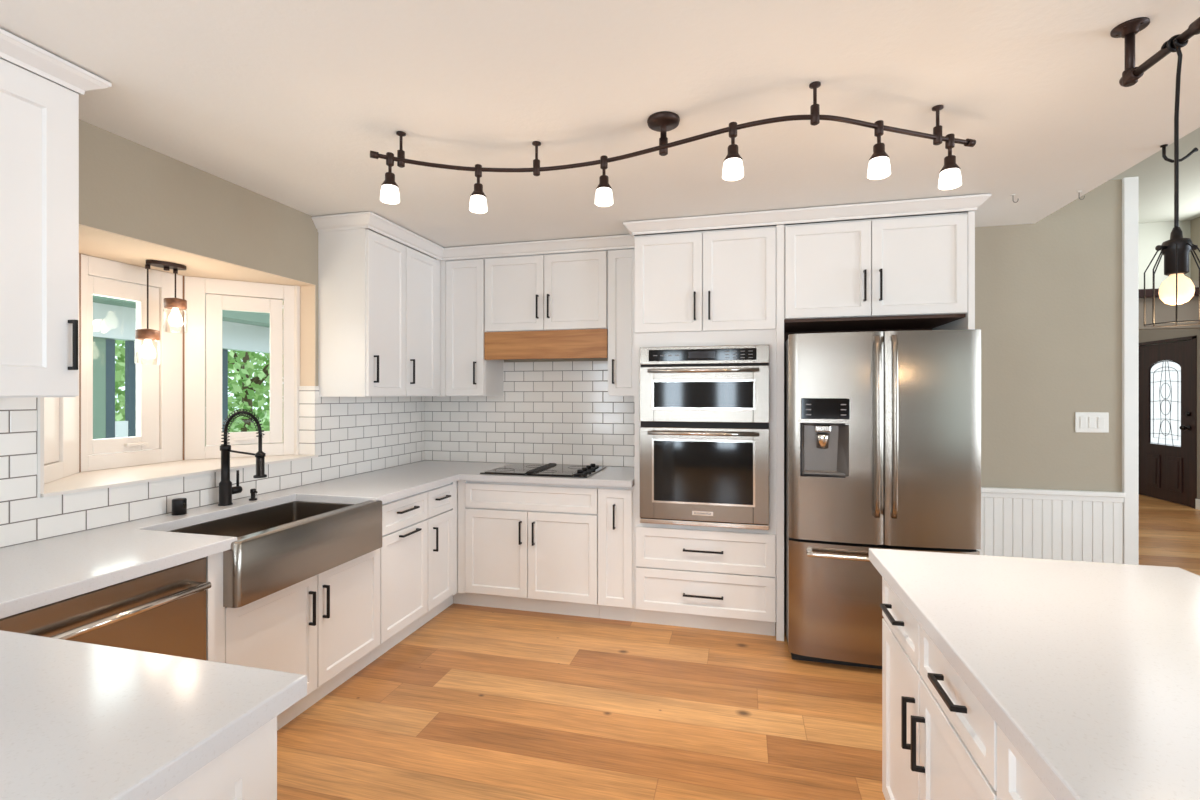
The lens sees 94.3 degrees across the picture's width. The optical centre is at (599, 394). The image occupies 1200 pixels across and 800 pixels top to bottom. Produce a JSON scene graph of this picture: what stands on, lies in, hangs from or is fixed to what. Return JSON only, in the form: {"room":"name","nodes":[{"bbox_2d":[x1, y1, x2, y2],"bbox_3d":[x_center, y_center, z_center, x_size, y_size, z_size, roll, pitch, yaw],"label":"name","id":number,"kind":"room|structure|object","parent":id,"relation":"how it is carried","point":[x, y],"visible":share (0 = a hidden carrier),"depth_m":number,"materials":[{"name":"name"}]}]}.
{"room":"kitchen","nodes":[
{"label":"kitchen","id":0,"kind":"room"},
{"bbox_2d":[79,119,317,505],"bbox_3d":[-2.543,0.185,0.360,0.107,2.520,8.650,0,0,14],"label":"wall","id":1,"kind":"structure","parent":0,"point":[128,188],"depth_m":2.60,"materials":[{"name":"beige paint"}]},
{"bbox_2d":[0,58,78,397],"bbox_3d":[-2.006,-0.505,1.480,0.382,1.026,0.884,0,0,14],"label":"upper cabinet","id":2,"kind":"object","parent":1,"relation":"attached to","point":[39,116],"visible":1,"depth_m":1.76,"materials":[{"name":"white paint"}]},
{"bbox_2d":[0,28,111,95],"bbox_3d":[-1.994,-1.040,1.475,0.405,0.059,1.001,0,0,14],"label":"crown molding","id":3,"kind":"structure","parent":2,"relation":"attached to","point":[13,49],"depth_m":1.76,"materials":[{"name":"white paint"}]},
{"bbox_2d":[40,397,43,493],"bbox_3d":[-2.108,-0.149,2.063,0.112,1.025,0.014,0,0,14],"label":"trim","id":4,"kind":"structure","parent":1,"relation":"attached to","point":[42,398],"depth_m":2.05,"materials":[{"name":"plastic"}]},
{"bbox_2d":[44,396,78,483],"bbox_3d":[-2.324,-0.150,2.326,0.060,1.024,0.594,0,0,-27],"label":"window","id":5,"kind":"structure","parent":1,"relation":"in","point":[61,414],"depth_m":2.43,"materials":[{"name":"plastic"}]},
{"bbox_2d":[79,253,182,471],"bbox_3d":[-2.397,-0.150,2.852,0.072,1.024,0.500,0,0,14],"label":"window","id":6,"kind":"structure","parent":1,"relation":"in","point":[158,438],"depth_m":2.89,"materials":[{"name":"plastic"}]},
{"bbox_2d":[40,455,317,496],"bbox_3d":[-2.154,0.369,2.776,0.582,0.012,1.368,0,0,14],"label":"window sill","id":7,"kind":"structure","parent":1,"relation":"attached to","point":[114,477],"depth_m":2.60,"materials":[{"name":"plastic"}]},
{"bbox_2d":[79,224,315,285],"bbox_3d":[-2.164,-0.665,2.778,0.561,0.004,1.374,0,0,14],"label":"ceiling","id":8,"kind":"structure","parent":1,"relation":"attached to","point":[94,242],"depth_m":2.71,"materials":[{"name":"paint"}]},
{"bbox_2d":[135,260,186,364],"bbox_3d":[-2.198,-0.407,2.800,0.122,0.509,0.218,0,0,30],"label":"jar pendant","id":9,"kind":"object","parent":8,"relation":"hanging from","point":[147,350],"visible":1,"depth_m":2.79,"materials":[{"name":"clear glass"}]},
{"bbox_2d":[135,339,159,364],"bbox_3d":[-2.237,-0.213,2.755,0.100,0.122,0.100,0,0,14],"label":"glass jar","id":10,"kind":"object","parent":9,"relation":"on","point":[147,350],"depth_m":2.75,"materials":[{"name":"glass"}]},
{"bbox_2d":[163,308,186,332],"bbox_3d":[-2.178,-0.383,2.857,0.100,0.122,0.100,0,0,14],"label":"glass jar","id":11,"kind":"object","parent":9,"relation":"on","point":[175,319],"depth_m":2.85,"materials":[{"name":"glass"}]},
{"bbox_2d":[0,388,424,547],"bbox_3d":[-1.938,0.243,2.730,0.114,0.576,3.741,0,0,14],"label":"tiled wall","id":12,"kind":"structure","parent":1,"relation":"attached to","point":[349,436],"depth_m":2.70,"materials":[{"name":"white tile"}]},
{"bbox_2d":[37,398,39,497],"bbox_3d":[-2.056,0.188,2.038,0.012,0.375,0.008,0,0,14],"label":"trim","id":13,"kind":"structure","parent":12,"relation":"attached to","point":[38,399],"depth_m":2.04,"materials":[{"name":"white paint"}]},
{"bbox_2d":[183,276,293,459],"bbox_3d":[-2.087,-0.150,3.261,0.568,1.024,0.072,0,0,-32],"label":"window","id":14,"kind":"structure","parent":1,"relation":"in","point":[206,298],"depth_m":3.19,"materials":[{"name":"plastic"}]},
{"bbox_2d":[294,286,299,454],"bbox_3d":[-2.032,-0.145,2.745,0.072,1.084,1.474,0,0,14],"label":"trim","id":15,"kind":"structure","parent":1,"relation":"attached to","point":[296,288],"depth_m":3.38,"materials":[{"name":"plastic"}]},
{"bbox_2d":[300,285,315,385],"bbox_3d":[-1.776,-0.355,3.385,0.106,0.616,0.006,0,0,14],"label":"trim","id":16,"kind":"structure","parent":1,"relation":"attached to","point":[307,293],"depth_m":3.38,"materials":[{"name":"paint"}]},
{"bbox_2d":[299,386,318,387],"bbox_3d":[-1.771,-0.050,3.388,0.116,0.008,0.037,0,0,14],"label":"trim","id":17,"kind":"structure","parent":1,"relation":"attached to","point":[299,386],"depth_m":3.38,"materials":[{"name":"white paint"}]},
{"bbox_2d":[318,228,439,396],"bbox_3d":[-1.389,-0.495,3.920,0.382,1.010,1.174,0,0,14],"label":"upper cabinet","id":18,"kind":"object","parent":1,"relation":"attached to","point":[379,295],"visible":1,"depth_m":3.40,"materials":[{"name":"white paint"}]},
{"bbox_2d":[0,0,1199,254],"bbox_3d":[-0.486,-1.175,-0.057,4.485,0.200,8.850,0,0,14],"label":"ceiling","id":19,"kind":"structure","parent":0,"point":[286,102],"depth_m":2.01,"materials":[{"name":"paint"}]},
{"bbox_2d":[370,81,975,212],"bbox_3d":[0.249,-0.929,2.149,2.339,0.290,0.329,0,0,9],"label":"track light","id":20,"kind":"object","parent":19,"relation":"attached to","point":[662,122],"visible":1,"depth_m":2.11,"materials":[{"name":"brown metal"}]},
{"bbox_2d":[1110,17,1199,326],"bbox_3d":[1.456,-0.630,1.185,0.146,0.889,0.987,0,0,14],"label":"cage pendant","id":21,"kind":"object","parent":19,"relation":"attached to","point":[1177,289],"depth_m":1.46,"materials":[{"name":"black metal"}]},
{"bbox_2d":[1162,227,1191,275],"bbox_3d":[1.514,-0.379,1.463,0.057,0.123,0.057,0,0,14],"label":"socket","id":22,"kind":"object","parent":21,"relation":"attached to","point":[1178,247],"depth_m":1.45,"materials":[{"name":"black metal"}]},
{"bbox_2d":[1160,144,1197,162],"bbox_3d":[2.479,-1.036,2.385,0.129,0.078,0.024,0,0,14],"label":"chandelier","id":23,"kind":"object","parent":19,"relation":"attached to","point":[1164,146],"visible":0.96,"depth_m":2.39,"materials":[{"name":"black metal"}]},
{"bbox_2d":[277,494,1199,799],"bbox_3d":[2.943,1.475,2.659,9.800,0.060,15.800,0,0,14],"label":"floor","id":24,"kind":"structure","parent":0,"point":[476,702],"depth_m":2.50,"materials":[{"name":"brown wood"}]},
{"bbox_2d":[0,557,210,659],"bbox_3d":[-1.737,1.008,1.777,0.640,0.863,0.604,0,0,14],"label":"dishwasher","id":25,"kind":"object","parent":24,"relation":"on","point":[162,611],"visible":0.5,"depth_m":1.77,"materials":[{"name":"silver metal"}]},
{"bbox_2d":[206,552,224,662],"bbox_3d":[-1.690,1.008,2.115,0.585,0.873,0.068,0,0,14],"label":"filler panel","id":26,"kind":"object","parent":24,"relation":"on","point":[215,611],"visible":0.02,"depth_m":2.04,"materials":[{"name":"white paint"}]},
{"bbox_2d":[156,716,276,799],"bbox_3d":[-1.534,1.008,0.669,1.660,0.873,1.145,0,0,14],"label":"base cabinet","id":27,"kind":"object","parent":24,"relation":"on","point":[247,770],"visible":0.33,"depth_m":0.95,"materials":[{"name":"white paint"}]},
{"bbox_2d":[0,630,306,799],"bbox_3d":[-1.533,0.551,0.666,1.699,0.040,1.240,0,0,14],"label":"countertop","id":28,"kind":"structure","parent":27,"relation":"on","point":[79,720],"depth_m":0.93,"materials":[{"name":"white stone"}]},
{"bbox_2d":[225,548,379,730],"bbox_3d":[-1.568,1.117,2.602,0.642,0.655,0.931,0,0,14],"label":"base cabinet","id":29,"kind":"object","parent":24,"relation":"on","point":[324,627],"visible":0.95,"depth_m":2.54,"materials":[{"name":"white paint"}]},
{"bbox_2d":[293,491,427,662],"bbox_3d":[-1.397,1.008,3.279,0.642,0.873,0.463,0,0,14],"label":"base cabinet","id":30,"kind":"object","parent":24,"relation":"on","point":[404,549],"visible":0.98,"depth_m":3.20,"materials":[{"name":"white paint"}]},
{"bbox_2d":[419,481,457,627],"bbox_3d":[-1.220,1.008,3.978,0.642,0.873,0.979,0,0,14],"label":"base cabinet","id":31,"kind":"object","parent":24,"relation":"on","point":[442,518],"visible":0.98,"depth_m":3.62,"materials":[{"name":"white paint"}]},
{"bbox_2d":[453,480,599,617],"bbox_3d":[-0.455,1.008,3.952,1.047,0.873,0.644,0,0,14],"label":"base cabinet","id":32,"kind":"object","parent":24,"relation":"on","point":[533,547],"visible":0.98,"depth_m":3.66,"materials":[{"name":"white paint"}]},
{"bbox_2d":[0,460,633,618],"bbox_3d":[-0.922,0.551,2.784,1.843,0.040,3.153,0,0,14],"label":"countertop","id":33,"kind":"structure","parent":32,"relation":"on","point":[38,573],"depth_m":2.06,"materials":[{"name":"white stone"}]},
{"bbox_2d":[172,498,186,514],"bbox_3d":[-1.873,0.496,2.480,0.056,0.069,0.054,0,0,14],"label":"air gap","id":34,"kind":"object","parent":33,"relation":"on","point":[179,505],"visible":1,"depth_m":2.46,"materials":[{"name":"black metal"}]},
{"bbox_2d":[218,409,266,505],"bbox_3d":[-1.705,0.298,2.691,0.263,0.466,0.110,0,0,14],"label":"kitchen faucet","id":35,"kind":"object","parent":33,"relation":"on","point":[226,490],"visible":1,"depth_m":2.67,"materials":[{"name":"black metal"}]},
{"bbox_2d":[249,489,257,500],"bbox_3d":[-1.740,0.502,2.811,0.068,0.056,0.038,0,0,23],"label":"soap dispenser","id":36,"kind":"object","parent":33,"relation":"on","point":[252,491],"visible":1,"depth_m":2.81,"materials":[{"name":"black metal"}]},
{"bbox_2d":[167,500,381,607],"bbox_3d":[-1.489,0.666,2.541,0.535,0.242,0.872,0,0,14],"label":"sink","id":37,"kind":"object","parent":33,"relation":"in","point":[279,547],"visible":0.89,"depth_m":2.44,"materials":[{"name":"silver metal"}]},
{"bbox_2d":[480,463,605,477],"bbox_3d":[-0.381,0.511,3.913,0.750,0.038,0.530,0,0,14],"label":"cooktop","id":38,"kind":"object","parent":33,"relation":"in","point":[550,469],"visible":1,"depth_m":3.83,"materials":[{"name":"black glass"}]},
{"bbox_2d":[526,463,556,473],"bbox_3d":[-0.407,0.514,3.920,0.052,0.018,0.480,0,0,14],"label":"downdraft vent","id":39,"kind":"object","parent":38,"relation":"attached to","point":[550,465],"depth_m":3.87,"materials":[{"name":"black metal"}]},
{"bbox_2d":[598,486,635,621],"bbox_3d":[0.168,1.008,3.795,0.234,0.873,0.644,0,0,14],"label":"base cabinet","id":40,"kind":"object","parent":24,"relation":"on","point":[615,504],"visible":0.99,"depth_m":3.52,"materials":[{"name":"white paint"}]},
{"bbox_2d":[634,225,783,640],"bbox_3d":[0.717,0.223,3.656,0.895,2.445,0.644,0,0,14],"label":"tall cabinet","id":41,"kind":"object","parent":24,"relation":"on","point":[714,287],"visible":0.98,"depth_m":3.37,"materials":[{"name":"white paint"}]},
{"bbox_2d":[640,345,768,529],"bbox_3d":[0.684,0.250,3.613,0.766,1.090,0.679,0,0,14],"label":"wall oven","id":42,"kind":"object","parent":41,"relation":"in","point":[704,410],"visible":1,"depth_m":3.34,"materials":[{"name":"silver metal"}]},
{"bbox_2d":[784,329,980,668],"bbox_3d":[1.551,0.559,3.254,0.910,1.772,0.950,0,0,14],"label":"refrigerator","id":43,"kind":"object","parent":24,"relation":"on","point":[882,430],"visible":0.84,"depth_m":2.88,"materials":[{"name":"silver metal"}]},
{"bbox_2d":[880,577,1054,799],"bbox_3d":[0.883,1.008,0.367,0.672,0.873,3.020,0,0,14],"label":"base cabinet","id":44,"kind":"object","parent":24,"relation":"on","point":[939,742],"visible":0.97,"depth_m":1.40,"materials":[{"name":"white paint"}]},
{"bbox_2d":[869,548,1199,799],"bbox_3d":[0.979,0.551,0.322,0.880,0.040,3.105,0,0,14],"label":"countertop","id":45,"kind":"structure","parent":44,"relation":"on","point":[1090,671],"depth_m":1.13,"materials":[{"name":"white stone"}]},
{"bbox_2d":[504,179,1121,491],"bbox_3d":[0.788,0.068,4.051,4.939,2.754,0.140,0,0,14],"label":"wall","id":46,"kind":"structure","parent":0,"point":[1048,291],"depth_m":3.46,"materials":[{"name":"beige paint"}]},
{"bbox_2d":[440,258,503,395],"bbox_3d":[-0.978,-0.495,4.228,0.366,1.010,0.382,0,0,14],"label":"upper cabinet","id":47,"kind":"object","parent":46,"relation":"attached to","point":[464,369],"visible":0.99,"depth_m":4.08,"materials":[{"name":"white paint"}]},
{"bbox_2d":[425,361,633,466],"bbox_3d":[-0.533,0.138,4.308,1.835,0.786,0.008,0,0,14],"label":"tiled wall","id":48,"kind":"structure","parent":46,"relation":"attached to","point":[560,413],"depth_m":4.29,"materials":[{"name":"white tile"}]},
{"bbox_2d":[485,250,607,331],"bbox_3d":[-0.357,-0.728,4.070,0.914,0.545,0.382,0,0,14],"label":"upper cabinet","id":49,"kind":"object","parent":46,"relation":"attached to","point":[569,290],"visible":0.99,"depth_m":3.91,"materials":[{"name":"white paint"}]},
{"bbox_2d":[485,329,607,359],"bbox_3d":[-0.352,-0.354,4.084,0.911,0.198,0.345,0,0,14],"label":"range hood","id":50,"kind":"object","parent":49,"relation":"attached to","point":[581,343],"visible":0.98,"depth_m":3.91,"materials":[{"name":"brown wood"}]},
{"bbox_2d":[608,248,633,395],"bbox_3d":[0.201,-0.495,3.929,0.234,1.010,0.382,0,0,14],"label":"upper cabinet","id":51,"kind":"object","parent":46,"relation":"attached to","point":[620,261],"visible":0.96,"depth_m":3.79,"materials":[{"name":"white paint"}]},
{"bbox_2d":[784,211,974,342],"bbox_3d":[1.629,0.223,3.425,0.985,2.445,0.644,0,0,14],"label":"upper cabinet","id":52,"kind":"object","parent":46,"relation":"attached to","point":[910,273],"visible":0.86,"depth_m":3.15,"materials":[{"name":"white paint"}]},
{"bbox_2d":[312,193,991,260],"bbox_3d":[0.256,-1.030,3.475,3.786,0.078,1.233,0,0,14],"label":"crown molding","id":53,"kind":"structure","parent":52,"relation":"on","point":[960,204],"depth_m":3.34,"materials":[{"name":"white paint"}]},
{"bbox_2d":[976,497,1122,563],"bbox_3d":[2.676,0.995,3.493,1.002,0.700,0.014,0,0,14],"label":"wainscoting","id":54,"kind":"structure","parent":46,"relation":"attached to","point":[1086,531],"depth_m":3.45,"materials":[{"name":"white paint"}]},
{"bbox_2d":[981,487,1125,502],"bbox_3d":[2.673,0.619,3.481,1.002,0.063,0.038,0,0,14],"label":"trim","id":55,"kind":"structure","parent":46,"relation":"attached to","point":[993,492],"depth_m":3.44,"materials":[{"name":"white paint"}]},
{"bbox_2d":[1075,412,1108,432],"bbox_3d":[3.012,0.168,3.410,0.172,0.124,0.010,0,0,14],"label":"switch plate","id":56,"kind":"object","parent":46,"relation":"attached to","point":[1090,422],"visible":1,"depth_m":3.41,"materials":[{"name":"white plastic"}]},
{"bbox_2d":[1122,177,1138,564],"bbox_3d":[3.217,0.067,3.436,0.072,2.756,0.180,0,0,14],"label":"trim","id":57,"kind":"structure","parent":46,"relation":"attached to","point":[1130,185],"depth_m":3.35,"materials":[{"name":"white paint"}]},
{"bbox_2d":[1110,127,1199,223],"bbox_3d":[5.068,-2.855,2.121,5.415,0.100,15.800,0,0,14],"label":"wall","id":58,"kind":"structure","parent":0,"point":[1155,174],"depth_m":7.39,"materials":[{"name":"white paint"}]},
{"bbox_2d":[1139,220,1190,288],"bbox_3d":[7.164,-0.680,9.595,5.020,4.250,0.120,0,0,14],"label":"wall","id":59,"kind":"structure","parent":0,"point":[1151,235],"depth_m":9.07,"materials":[{"name":"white paint"}]},
{"bbox_2d":[1139,296,1199,329],"bbox_3d":[6.314,-1.005,7.015,2.399,0.380,0.100,0,0,14],"label":"wall header","id":60,"kind":"structure","parent":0,"point":[1187,311],"depth_m":6.81,"materials":[{"name":"beige paint"}]},
{"bbox_2d":[1139,287,1198,297],"bbox_3d":[6.341,-1.246,7.019,2.550,0.099,0.280,0,0,14],"label":"trim","id":61,"kind":"structure","parent":60,"relation":"on","point":[1148,292],"depth_m":6.79,"materials":[{"name":"brown wood"}]},
{"bbox_2d":[1139,280,1199,498],"bbox_3d":[7.696,-0.005,7.336,0.120,2.900,4.000,0,0,14],"label":"wall","id":62,"kind":"structure","parent":0,"point":[1153,334],"depth_m":7.09,"materials":[{"name":"beige paint"}]},
{"bbox_2d":[1139,340,1191,506],"bbox_3d":[7.692,0.365,7.625,0.138,2.140,1.040,0,0,14],"label":"door","id":63,"kind":"structure","parent":62,"relation":"in","point":[1165,370],"depth_m":7.59,"materials":[{"name":"brown wood"}]},
{"bbox_2d":[1139,335,1196,508],"bbox_3d":[7.750,0.345,7.611,0.110,2.200,1.160,0,0,14],"label":"trim","id":64,"kind":"structure","parent":62,"relation":"attached to","point":[1193,338],"depth_m":7.10,"materials":[{"name":"brown wood"}]},
{"bbox_2d":[1195,499,1199,509],"bbox_3d":[7.347,1.380,6.237,0.016,0.130,1.698,0,0,14],"label":"baseboard","id":65,"kind":"structure","parent":62,"relation":"attached to","point":[1197,501],"depth_m":7.03,"materials":[{"name":"white paint"}]},
{"bbox_2d":[1191,217,1199,280],"bbox_3d":[7.629,-0.680,1.370,0.120,4.250,15.600,0,0,14],"label":"wall","id":66,"kind":"structure","parent":0,"point":[1195,223],"depth_m":8.85,"materials":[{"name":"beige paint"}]},
{"label":"outside","id":67,"kind":"structure","parent":0,"visible":0},
{"bbox_2d":[234,409,268,431],"bbox_3d":[-25.920,1.870,27.192,56.400,0.050,80.000,0,0,14],"label":"ground","id":68,"kind":"structure","parent":67,"point":[265,416],"depth_m":47.79,"materials":[{"name":"green plant"}]},
{"bbox_2d":[115,340,124,420],"bbox_3d":[-7.948,-0.411,7.378,4.087,4.521,4.081,0,0,14],"label":"leafy tree","id":69,"kind":"object","parent":68,"relation":"on","point":[119,351],"visible":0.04,"depth_m":7.52,"materials":[{"name":"green plant"}]},
{"bbox_2d":[93,295,269,438],"bbox_3d":[-3.586,0.535,5.189,1.300,2.620,3.100,0,0,14],"label":"covered porch","id":70,"kind":"object","parent":68,"relation":"on","point":[114,319],"visible":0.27,"depth_m":4.16,"materials":[{"name":"paint"}]},
{"bbox_2d":[115,344,269,431],"bbox_3d":[-7.751,-0.513,12.173,4.470,4.724,4.477,0,0,14],"label":"leafy tree","id":71,"kind":"object","parent":68,"relation":"on","point":[250,388],"visible":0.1,"depth_m":11.40,"materials":[{"name":"green plant"}]},
{"bbox_2d":[256,414,269,430],"bbox_3d":[-4.533,0.934,8.990,1.910,1.845,1.963,0,0,14],"label":"leafy tree","id":72,"kind":"object","parent":68,"relation":"on","point":[266,423],"visible":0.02,"depth_m":8.41,"materials":[{"name":"green plant"}]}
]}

